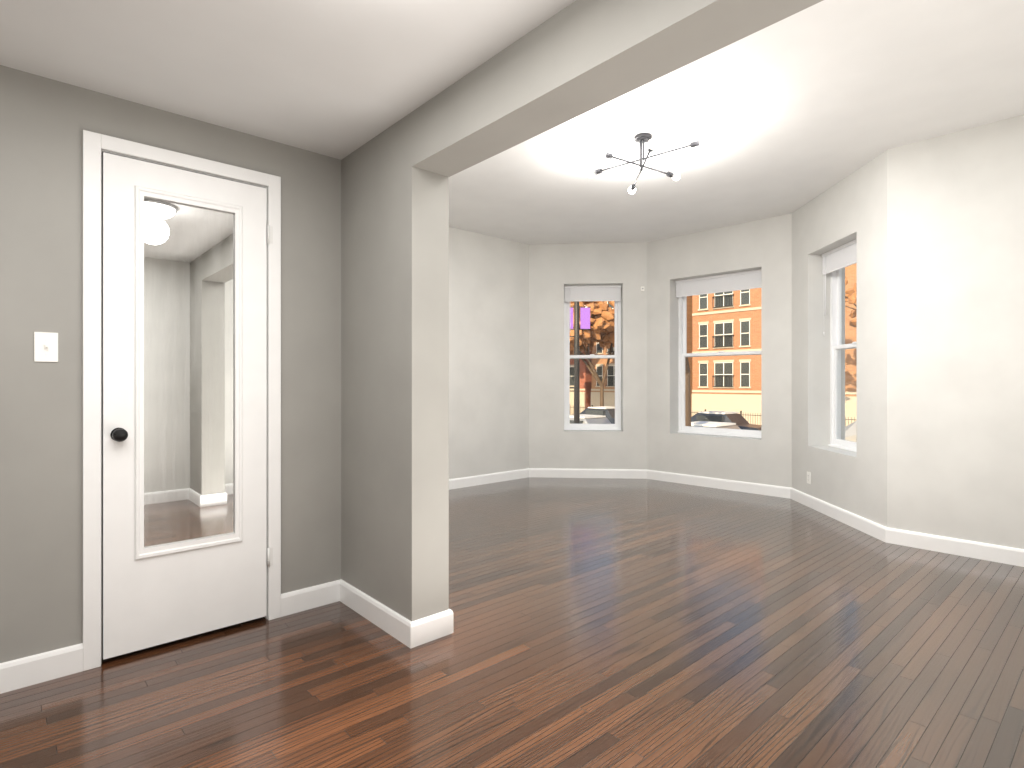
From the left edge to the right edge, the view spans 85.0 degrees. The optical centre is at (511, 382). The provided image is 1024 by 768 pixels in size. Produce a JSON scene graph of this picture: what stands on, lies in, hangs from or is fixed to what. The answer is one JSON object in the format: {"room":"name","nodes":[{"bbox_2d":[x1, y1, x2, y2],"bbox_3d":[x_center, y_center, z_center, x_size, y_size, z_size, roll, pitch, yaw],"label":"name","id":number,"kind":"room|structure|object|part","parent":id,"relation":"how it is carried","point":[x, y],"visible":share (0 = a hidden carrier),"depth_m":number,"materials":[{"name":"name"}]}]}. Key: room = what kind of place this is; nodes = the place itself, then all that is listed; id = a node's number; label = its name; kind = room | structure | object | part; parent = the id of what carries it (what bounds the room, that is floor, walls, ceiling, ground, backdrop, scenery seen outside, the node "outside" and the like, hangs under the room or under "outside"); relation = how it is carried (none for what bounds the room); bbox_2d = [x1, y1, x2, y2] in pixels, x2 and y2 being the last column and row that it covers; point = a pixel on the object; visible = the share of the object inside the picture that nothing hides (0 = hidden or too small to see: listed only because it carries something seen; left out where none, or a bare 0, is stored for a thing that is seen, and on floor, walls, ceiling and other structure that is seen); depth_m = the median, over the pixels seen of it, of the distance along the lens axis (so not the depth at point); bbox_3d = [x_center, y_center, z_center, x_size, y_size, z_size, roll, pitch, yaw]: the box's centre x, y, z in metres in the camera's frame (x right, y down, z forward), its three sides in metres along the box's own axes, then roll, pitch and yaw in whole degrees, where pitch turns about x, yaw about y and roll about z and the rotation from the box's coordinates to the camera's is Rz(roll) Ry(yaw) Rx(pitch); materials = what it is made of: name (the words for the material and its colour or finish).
{"room":"empty living room","nodes":[
{"label":"empty living room","id":0,"kind":"room"},
{"bbox_2d":[0,65,340,662],"bbox_3d":[-2.044,-0.015,2.317,2.750,2.500,0.140,0,0,-42],"label":"wall","id":1,"kind":"structure","parent":0,"point":[45,122],"depth_m":2.38,"materials":[{"name":"grey paint"}]},
{"bbox_2d":[34,332,57,361],"bbox_3d":[-1.929,-0.146,2.315,0.076,0.122,0.017,0,0,-42],"label":"switch plate","id":2,"kind":"object","parent":1,"relation":"attached to","point":[45,346],"visible":1,"depth_m":2.32,"materials":[{"name":"white plastic"}]},
{"bbox_2d":[83,130,280,670],"bbox_3d":[-1.548,0.078,2.690,0.827,2.314,0.084,0,0,-42],"label":"door frame","id":3,"kind":"structure","parent":1,"relation":"attached to","point":[95,145],"depth_m":2.52,"materials":[{"name":"white paint"}]},
{"bbox_2d":[102,152,272,659],"bbox_3d":[-1.507,0.103,2.666,0.714,2.215,0.114,0,0,-42],"label":"door","id":4,"kind":"structure","parent":1,"relation":"in","point":[153,601],"depth_m":2.59,"materials":[{"name":"white paint"}]},
{"bbox_3d":[-1.719,0.231,2.449,0.060,0.060,0.072,0,0,-42],"label":"knob","id":5,"kind":"part","parent":4,"relation":"part of","materials":[{"name":"black metal"}]},
{"bbox_2d":[144,197,233,547],"bbox_3d":[-1.538,-0.045,2.676,0.384,1.600,0.006,0,0,-42],"label":"mirror","id":6,"kind":"object","parent":4,"relation":"attached to","point":[188,372],"visible":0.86,"depth_m":2.66,"materials":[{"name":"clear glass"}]},
{"bbox_3d":[-1.252,0.070,2.895,0.028,1.766,0.015,0,0,-42],"label":"door hinges","id":7,"kind":"part","parent":4,"relation":"part of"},
{"bbox_2d":[0,468,1023,693],"bbox_3d":[0.308,1.177,3.382,7.379,0.115,5.940,0,0,-42],"label":"baseboard","id":8,"kind":"structure","parent":1,"relation":"attached to","point":[37,668],"depth_m":3.76,"materials":[{"name":"white paint"}]},
{"bbox_2d":[0,0,575,159],"bbox_3d":[-0.777,-1.590,0.895,2.750,0.650,3.970,0,0,-42],"label":"ceiling","id":9,"kind":"structure","parent":0,"point":[339,79],"depth_m":2.15,"materials":[{"name":"paint"}]},
{"bbox_2d":[449,227,528,478],"bbox_3d":[-1.135,-0.280,6.315,3.506,3.030,0.360,0,0,-42],"label":"wall","id":10,"kind":"structure","parent":0,"point":[488,354],"depth_m":6.82,"materials":[{"name":"beige paint"}]},
{"bbox_2d":[0,477,1023,767],"bbox_3d":[0.314,1.295,3.487,7.829,0.120,6.390,0,0,-42],"label":"floor","id":11,"kind":"structure","parent":0,"point":[624,623],"depth_m":2.44,"materials":[{"name":"brown wood"}]},
{"bbox_2d":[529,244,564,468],"bbox_3d":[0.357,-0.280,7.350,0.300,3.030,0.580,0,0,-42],"label":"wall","id":12,"kind":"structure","parent":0,"point":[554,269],"depth_m":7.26,"materials":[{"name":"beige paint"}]},
{"bbox_2d":[341,0,822,620],"bbox_3d":[-0.477,-0.280,2.783,0.210,3.030,6.390,0,0,-42],"label":"wall","id":13,"kind":"structure","parent":0,"point":[573,60],"depth_m":2.67,"materials":[{"name":"grey paint"}]},
{"bbox_2d":[565,243,612,468],"bbox_3d":[0.961,-0.280,7.506,0.810,3.030,1.151,0,0,-42],"label":"wall","id":14,"kind":"structure","parent":0,"point":[585,263],"depth_m":7.22,"materials":[{"name":"beige paint"}]},
{"bbox_2d":[564,288,620,429],"bbox_3d":[1.070,-0.320,7.463,0.754,1.910,0.105,0,0,4],"label":"window","id":15,"kind":"structure","parent":14,"relation":"in","point":[616,349],"depth_m":7.45,"materials":[{"name":"white plastic"}]},
{"bbox_2d":[564,285,620,345],"bbox_3d":[1.062,-0.867,7.362,0.742,0.813,0.045,0,0,4],"label":"window blind","id":16,"kind":"object","parent":15,"relation":"attached to","point":[595,293],"visible":1,"depth_m":7.35,"materials":[{"name":"white fabric"}]},
{"bbox_2d":[613,242,646,469],"bbox_3d":[1.571,-0.280,7.278,0.817,3.030,0.600,0,0,-42],"label":"wall","id":17,"kind":"structure","parent":0,"point":[629,259],"depth_m":7.18,"materials":[{"name":"beige paint"}]},
{"bbox_2d":[647,213,791,487],"bbox_3d":[2.532,-0.280,6.627,1.892,3.030,0.360,0,0,45],"label":"wall","id":18,"kind":"structure","parent":0,"point":[764,246],"depth_m":6.43,"materials":[{"name":"beige paint"}]},
{"bbox_2d":[678,289,760,437],"bbox_3d":[2.529,-0.320,6.725,1.110,1.910,0.105,0,0,45],"label":"window","id":19,"kind":"structure","parent":18,"relation":"in","point":[682,333],"depth_m":6.97,"materials":[{"name":"white plastic"}]},
{"bbox_2d":[676,269,760,344],"bbox_3d":[2.458,-0.867,6.653,1.098,0.813,0.045,0,0,45],"label":"window blind","id":20,"kind":"object","parent":19,"relation":"attached to","point":[745,280],"visible":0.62,"depth_m":6.63,"materials":[{"name":"white fabric"}]},
{"bbox_2d":[449,0,1023,243],"bbox_3d":[1.419,-1.855,4.472,4.869,0.120,6.390,0,0,-42],"label":"ceiling","id":21,"kind":"structure","parent":0,"point":[791,113],"depth_m":3.88,"materials":[{"name":"paint"}]},
{"bbox_2d":[587,133,708,193],"bbox_3d":[0.960,-1.657,4.066,0.830,0.276,0.949,0,0,-42],"label":"ceiling light","id":22,"kind":"object","parent":21,"relation":"hanging from","point":[641,138],"visible":1,"depth_m":4.04,"materials":[{"name":"silver metal"}]},
{"bbox_2d":[792,115,1023,548],"bbox_3d":[3.713,-0.280,4.255,1.141,3.030,3.014,0,0,-42],"label":"wall","id":23,"kind":"structure","parent":0,"point":[955,334],"depth_m":4.14,"materials":[{"name":"beige paint"}]},
{"bbox_2d":[807,472,810,483],"bbox_3d":[2.950,0.950,5.559,0.007,0.115,0.070,0,0,3],"label":"electrical outlet plate","id":24,"kind":"object","parent":23,"relation":"attached to","point":[808,477],"visible":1,"depth_m":5.55,"materials":[{"name":"white plastic"}]},
{"bbox_2d":[828,265,856,451],"bbox_3d":[3.182,-0.320,5.141,0.105,1.910,0.850,0,0,3],"label":"window","id":25,"kind":"structure","parent":23,"relation":"in","point":[836,348],"depth_m":5.50,"materials":[{"name":"white plastic"}]},
{"bbox_2d":[822,239,856,334],"bbox_3d":[3.081,-0.867,5.146,0.045,0.813,0.838,0,0,3],"label":"window blind","id":26,"kind":"object","parent":25,"relation":"attached to","point":[840,257],"visible":0.71,"depth_m":5.25,"materials":[{"name":"white fabric"}]},
{"label":"outside","id":27,"kind":"structure","parent":0,"visible":0},
{"bbox_3d":[7.716,2.910,31.010,130.000,0.350,210.000,0,0,-42],"label":"ground","id":28,"kind":"structure","parent":27,"visible":0},
{"bbox_2d":[570,301,590,423],"bbox_3d":[2.058,-1.502,18.474,0.839,8.575,0.789,0,0,-42],"label":"lamp post","id":29,"kind":"object","parent":28,"relation":"on","point":[583,318],"depth_m":18.41,"materials":[{"name":"black metal"}]},
{"bbox_2d":[570,351,591,414],"bbox_3d":[5.846,-3.290,46.487,10.200,12.150,7.560,0,0,-42],"label":"building","id":30,"kind":"structure","parent":28,"relation":"on","point":[587,376],"depth_m":41.41,"materials":[{"name":"red brick"}]},
{"bbox_2d":[570,414,610,423],"bbox_3d":[2.695,2.031,21.614,1.820,1.492,4.450,0,0,-42],"label":"car","id":31,"kind":"object","parent":28,"relation":"on","point":[584,418],"depth_m":21.01,"materials":[{"name":"grey paint"}]},
{"bbox_2d":[570,301,613,405],"bbox_3d":[4.768,-1.206,33.107,8.134,7.981,6.235,0,0,-42],"label":"tree","id":32,"kind":"object","parent":28,"relation":"on","point":[596,325],"depth_m":31.05,"materials":[{"name":"brown plant"}]},
{"bbox_2d":[580,406,614,423],"bbox_3d":[4.754,2.031,29.073,1.820,1.492,4.450,0,0,-42],"label":"car","id":33,"kind":"object","parent":28,"relation":"on","point":[604,412],"depth_m":28.31,"materials":[{"name":"grey paint"}]},
{"bbox_2d":[591,296,691,416],"bbox_3d":[11.168,-2.490,40.514,10.200,10.550,7.560,0,0,-42],"label":"building","id":34,"kind":"structure","parent":28,"relation":"on","point":[610,382],"depth_m":39.45,"materials":[{"name":"brown brick"}]},
{"bbox_2d":[685,357,690,425],"bbox_3d":[4.350,-1.545,15.198,6.900,8.661,5.634,0,0,-42],"label":"tree","id":35,"kind":"object","parent":28,"relation":"on","point":[687,399],"depth_m":15.35,"materials":[{"name":"brown plant"}]},
{"bbox_2d":[573,405,855,426],"bbox_3d":[8.561,2.160,34.421,0.060,1.250,78.030,0,0,-42],"label":"fence","id":36,"kind":"object","parent":28,"relation":"on","point":[848,419],"depth_m":29.97,"materials":[{"name":"black metal"}]},
{"bbox_2d":[691,421,739,428],"bbox_3d":[6.154,2.031,17.731,1.820,1.492,4.450,0,0,-42],"label":"car","id":37,"kind":"object","parent":28,"relation":"on","point":[719,424],"depth_m":17.34,"materials":[{"name":"grey paint"}]},
{"bbox_2d":[691,411,760,430],"bbox_3d":[8.945,2.031,24.370,1.820,1.492,4.450,0,0,-42],"label":"car","id":38,"kind":"object","parent":28,"relation":"on","point":[716,415],"depth_m":23.70,"materials":[{"name":"grey paint"}]},
{"bbox_2d":[692,288,760,424],"bbox_3d":[16.590,-3.090,34.429,10.200,11.750,7.660,0,0,-42],"label":"building","id":39,"kind":"structure","parent":28,"relation":"on","point":[718,363],"depth_m":32.87,"materials":[{"name":"orange brick"}]},
{"bbox_2d":[845,263,856,425],"bbox_3d":[21.978,-2.290,28.381,10.200,10.150,7.660,0,0,-42],"label":"building","id":40,"kind":"structure","parent":28,"relation":"on","point":[850,355],"depth_m":28.06,"materials":[{"name":"brown brick"}]},
{"bbox_2d":[845,421,856,441],"bbox_3d":[13.069,2.031,19.741,1.820,1.492,4.450,0,0,-42],"label":"car","id":41,"kind":"object","parent":28,"relation":"on","point":[850,427],"depth_m":19.78,"materials":[{"name":"grey paint"}]},
{"bbox_2d":[845,276,856,326],"bbox_3d":[14.959,-1.089,22.226,5.530,7.748,5.972,0,0,-42],"label":"tree","id":42,"kind":"object","parent":28,"relation":"on","point":[851,298],"depth_m":22.03,"materials":[{"name":"brown plant"}]}
]}

